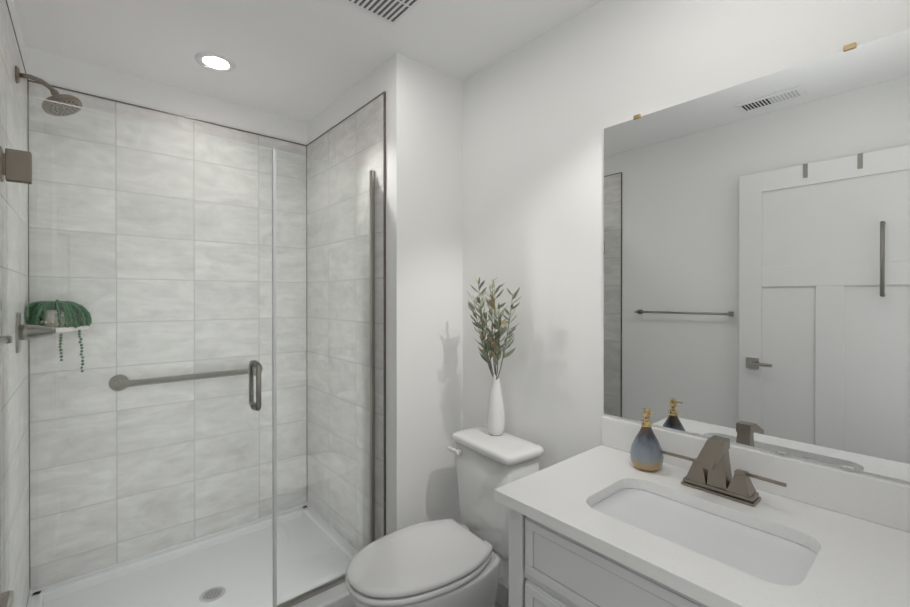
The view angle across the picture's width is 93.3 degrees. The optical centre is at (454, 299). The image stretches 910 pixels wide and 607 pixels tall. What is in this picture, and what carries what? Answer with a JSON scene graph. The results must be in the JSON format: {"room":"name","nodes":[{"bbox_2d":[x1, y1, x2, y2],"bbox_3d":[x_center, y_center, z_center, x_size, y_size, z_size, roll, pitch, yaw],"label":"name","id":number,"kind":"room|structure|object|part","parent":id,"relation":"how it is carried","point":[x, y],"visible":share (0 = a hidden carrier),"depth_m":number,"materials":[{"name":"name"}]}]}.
{"room":"bathroom","nodes":[
{"label":"bathroom","id":0,"kind":"room"},
{"bbox_2d":[7,0,24,65],"bbox_3d":[-0.981,0.153,0.744,0.120,2.500,2.870,0,0,-41],"label":"wall","id":1,"kind":"structure","parent":0,"point":[13,12],"depth_m":1.66,"materials":[{"name":"white paint"}]},
{"bbox_2d":[0,336,11,345],"bbox_3d":[-0.915,0.098,0.807,0.062,0.032,0.620,0,0,-41],"label":"towel bar","id":2,"kind":"object","parent":1,"relation":"attached to","point":[5,339],"visible":1,"depth_m":1.02,"materials":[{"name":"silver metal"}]},
{"bbox_2d":[0,590,13,606],"bbox_3d":[-0.377,0.328,0.252,0.103,2.130,0.835,0,0,-41],"label":"open door","id":3,"kind":"structure","parent":1,"relation":"in","point":[7,599],"depth_m":0.54,"materials":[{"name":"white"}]},
{"bbox_2d":[0,0,35,606],"bbox_3d":[-1.535,0.226,1.488,0.008,2.349,0.960,0,0,-41],"label":"shower wall tile","id":4,"kind":"structure","parent":1,"relation":"attached to","point":[10,57],"depth_m":1.53,"materials":[{"name":"grey tile"}]},
{"bbox_2d":[16,312,55,352],"bbox_3d":[-1.550,0.120,1.593,0.106,0.144,0.076,0,0,-41],"label":"shower valve","id":5,"kind":"object","parent":4,"relation":"attached to","point":[42,329],"depth_m":1.57,"materials":[{"name":"silver metal"}]},
{"bbox_2d":[25,299,91,371],"bbox_3d":[-1.712,0.159,1.863,0.211,0.320,0.205,0,0,-41],"label":"potted plant","id":6,"kind":"object","parent":5,"relation":"on","point":[54,317],"depth_m":1.84,"materials":[{"name":"green plant foliage"},{"name":"ceramic"}]},
{"bbox_2d":[15,66,82,115],"bbox_3d":[-1.514,-0.772,1.605,0.183,0.145,0.121,0,0,-41],"label":"shower head","id":7,"kind":"object","parent":4,"relation":"attached to","point":[56,96],"visible":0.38,"depth_m":1.60},
{"bbox_2d":[6,0,30,588],"bbox_3d":[-1.529,0.223,1.485,0.011,2.355,0.960,0,0,-41],"label":"trim","id":8,"kind":"structure","parent":1,"relation":"attached to","point":[6,0],"depth_m":1.87,"materials":[{"name":"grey metal"}]},
{"bbox_2d":[25,46,306,144],"bbox_3d":[-1.285,0.147,2.453,1.884,2.500,0.120,0,0,-41],"label":"wall","id":9,"kind":"structure","parent":0,"point":[64,72],"depth_m":2.17,"materials":[{"name":"white paint"}]},
{"bbox_2d":[32,82,303,588],"bbox_3d":[-1.393,0.188,2.276,1.250,2.279,0.008,0,0,-41],"label":"shower wall tile","id":10,"kind":"structure","parent":9,"relation":"attached to","point":[38,90],"depth_m":2.18,"materials":[{"name":"grey tile"}]},
{"bbox_2d":[109,364,262,390],"bbox_3d":[-1.366,0.402,2.252,0.700,0.080,0.066,0,0,-41],"label":"grab bar","id":11,"kind":"object","parent":10,"relation":"attached to","point":[127,382],"depth_m":2.15,"materials":[{"name":"silver metal"}]},
{"bbox_2d":[31,80,305,145],"bbox_3d":[-1.392,0.152,2.275,1.250,2.220,0.011,0,0,-41],"label":"trim","id":12,"kind":"structure","parent":9,"relation":"attached to","point":[31,80],"depth_m":2.19,"materials":[{"name":"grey metal"}]},
{"bbox_2d":[14,0,602,122],"bbox_3d":[-0.351,-1.149,1.359,1.884,0.100,2.990,0,0,-41],"label":"ceiling","id":13,"kind":"structure","parent":0,"point":[307,61],"depth_m":1.81,"materials":[{"name":"white paint"}]},
{"bbox_2d":[195,52,235,72],"bbox_3d":[-1.109,-1.098,1.993,0.170,0.008,0.170,0,0,-41],"label":"recessed light","id":14,"kind":"object","parent":13,"relation":"in","point":[216,62],"visible":1,"depth_m":1.98,"materials":[{"name":"white plastic"}]},
{"bbox_2d":[342,0,422,24],"bbox_3d":[-0.256,-1.093,1.520,0.270,0.014,0.270,0,0,-41],"label":"fan","id":15,"kind":"object","parent":13,"relation":"attached to","point":[393,12],"visible":1,"depth_m":1.60,"materials":[{"name":"white plastic"}]},
{"bbox_2d":[307,52,462,534],"bbox_3d":[-0.441,0.147,2.429,0.394,2.500,1.015,0,0,-41],"label":"wall","id":16,"kind":"structure","parent":0,"point":[424,262],"depth_m":2.02,"materials":[{"name":"white paint"}]},
{"bbox_2d":[304,94,383,550],"bbox_3d":[-0.615,0.188,2.323,0.008,2.279,0.890,0,0,-41],"label":"shower wall tile","id":17,"kind":"structure","parent":16,"relation":"attached to","point":[355,139],"depth_m":2.28,"materials":[{"name":"grey tile"}]},
{"bbox_2d":[306,91,385,535],"bbox_3d":[-0.613,0.185,2.318,0.011,2.285,0.890,0,0,-41],"label":"trim","id":18,"kind":"structure","parent":16,"relation":"attached to","point":[384,187],"depth_m":1.98,"materials":[{"name":"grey metal"}]},
{"bbox_2d":[463,0,909,586],"bbox_3d":[0.358,0.149,1.893,0.120,2.500,2.870,0,0,-41],"label":"wall","id":19,"kind":"structure","parent":0,"point":[543,112],"depth_m":1.69,"materials":[{"name":"white paint"}]},
{"bbox_2d":[495,581,508,606],"bbox_3d":[0.290,1.349,1.875,0.012,0.100,0.785,0,0,-41],"label":"baseboard","id":20,"kind":"structure","parent":19,"relation":"attached to","point":[502,597],"depth_m":1.94,"materials":[{"name":"white"}]},
{"bbox_2d":[604,29,909,480],"bbox_3d":[0.852,-0.105,1.216,0.010,1.058,0.940,0,0,-41],"label":"mirror","id":21,"kind":"object","parent":19,"relation":"attached to","point":[757,262],"visible":1,"depth_m":1.18,"materials":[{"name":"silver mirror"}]},
{"bbox_3d":[-0.351,1.451,1.369,1.884,0.100,2.990,0,0,-41],"label":"floor","id":22,"kind":"structure","parent":0,"visible":0},
{"bbox_2d":[27,504,358,606],"bbox_3d":[-1.094,1.336,1.932,1.232,0.125,0.909,0,0,-41],"label":"shower pan","id":23,"kind":"object","parent":22,"relation":"on","point":[337,595],"depth_m":2.06,"materials":[{"name":"white plastic"}]},
{"bbox_2d":[0,89,374,606],"bbox_3d":[-0.856,0.335,1.649,1.232,1.890,0.118,0,0,-41],"label":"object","id":24,"kind":"object","parent":23,"relation":"on","point":[16,166],"visible":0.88,"depth_m":1.60,"materials":[{"name":"clear glass"}]},
{"bbox_2d":[345,426,543,606],"bbox_3d":[-0.048,0.993,1.657,0.754,0.812,0.390,0,0,-36],"label":"toilet","id":25,"kind":"object","parent":22,"relation":"on","point":[450,562],"visible":0.92,"depth_m":1.62,"materials":[{"name":"white ceramic"}]},
{"bbox_3d":[-0.131,0.957,1.597,0.550,0.057,0.384,0,0,-36],"label":"seat","id":26,"kind":"part","parent":25,"relation":"part of","materials":[{"name":"white plastic"}]},
{"bbox_2d":[467,277,520,435],"bbox_3d":[0.153,0.242,1.844,0.153,0.688,0.302,0,0,-41],"label":"vase","id":27,"kind":"object","parent":25,"relation":"on","point":[495,418],"visible":1,"depth_m":1.84,"materials":[{"name":"white ceramic"}]},
{"bbox_3d":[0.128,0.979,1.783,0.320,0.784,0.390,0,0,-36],"label":"tank","id":28,"kind":"part","parent":25,"relation":"part of","materials":[{"name":"white ceramic"}]},
{"bbox_2d":[494,415,909,606],"bbox_3d":[0.635,0.893,1.034,0.579,1.018,0.940,0,0,-41],"label":"bathroom vanity","id":29,"kind":"object","parent":22,"relation":"on","point":[712,521],"visible":1,"depth_m":1.04,"materials":[{"name":"painted wood"},{"name":"quartz"},{"name":"brushed nickel"}]},
{"bbox_2d":[630,408,663,470],"bbox_3d":[0.604,0.437,1.354,0.098,0.186,0.098,0,0,-41],"label":"soap dispenser","id":30,"kind":"object","parent":29,"relation":"on","point":[645,452],"visible":1,"depth_m":1.33,"materials":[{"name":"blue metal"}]},
{"bbox_2d":[661,435,786,506],"bbox_3d":[0.700,0.457,1.160,0.144,0.148,0.305,0,0,-41],"label":"faucet","id":31,"kind":"object","parent":29,"relation":"on","point":[709,482],"depth_m":1.16,"materials":[{"name":"brown metal"}]}
]}

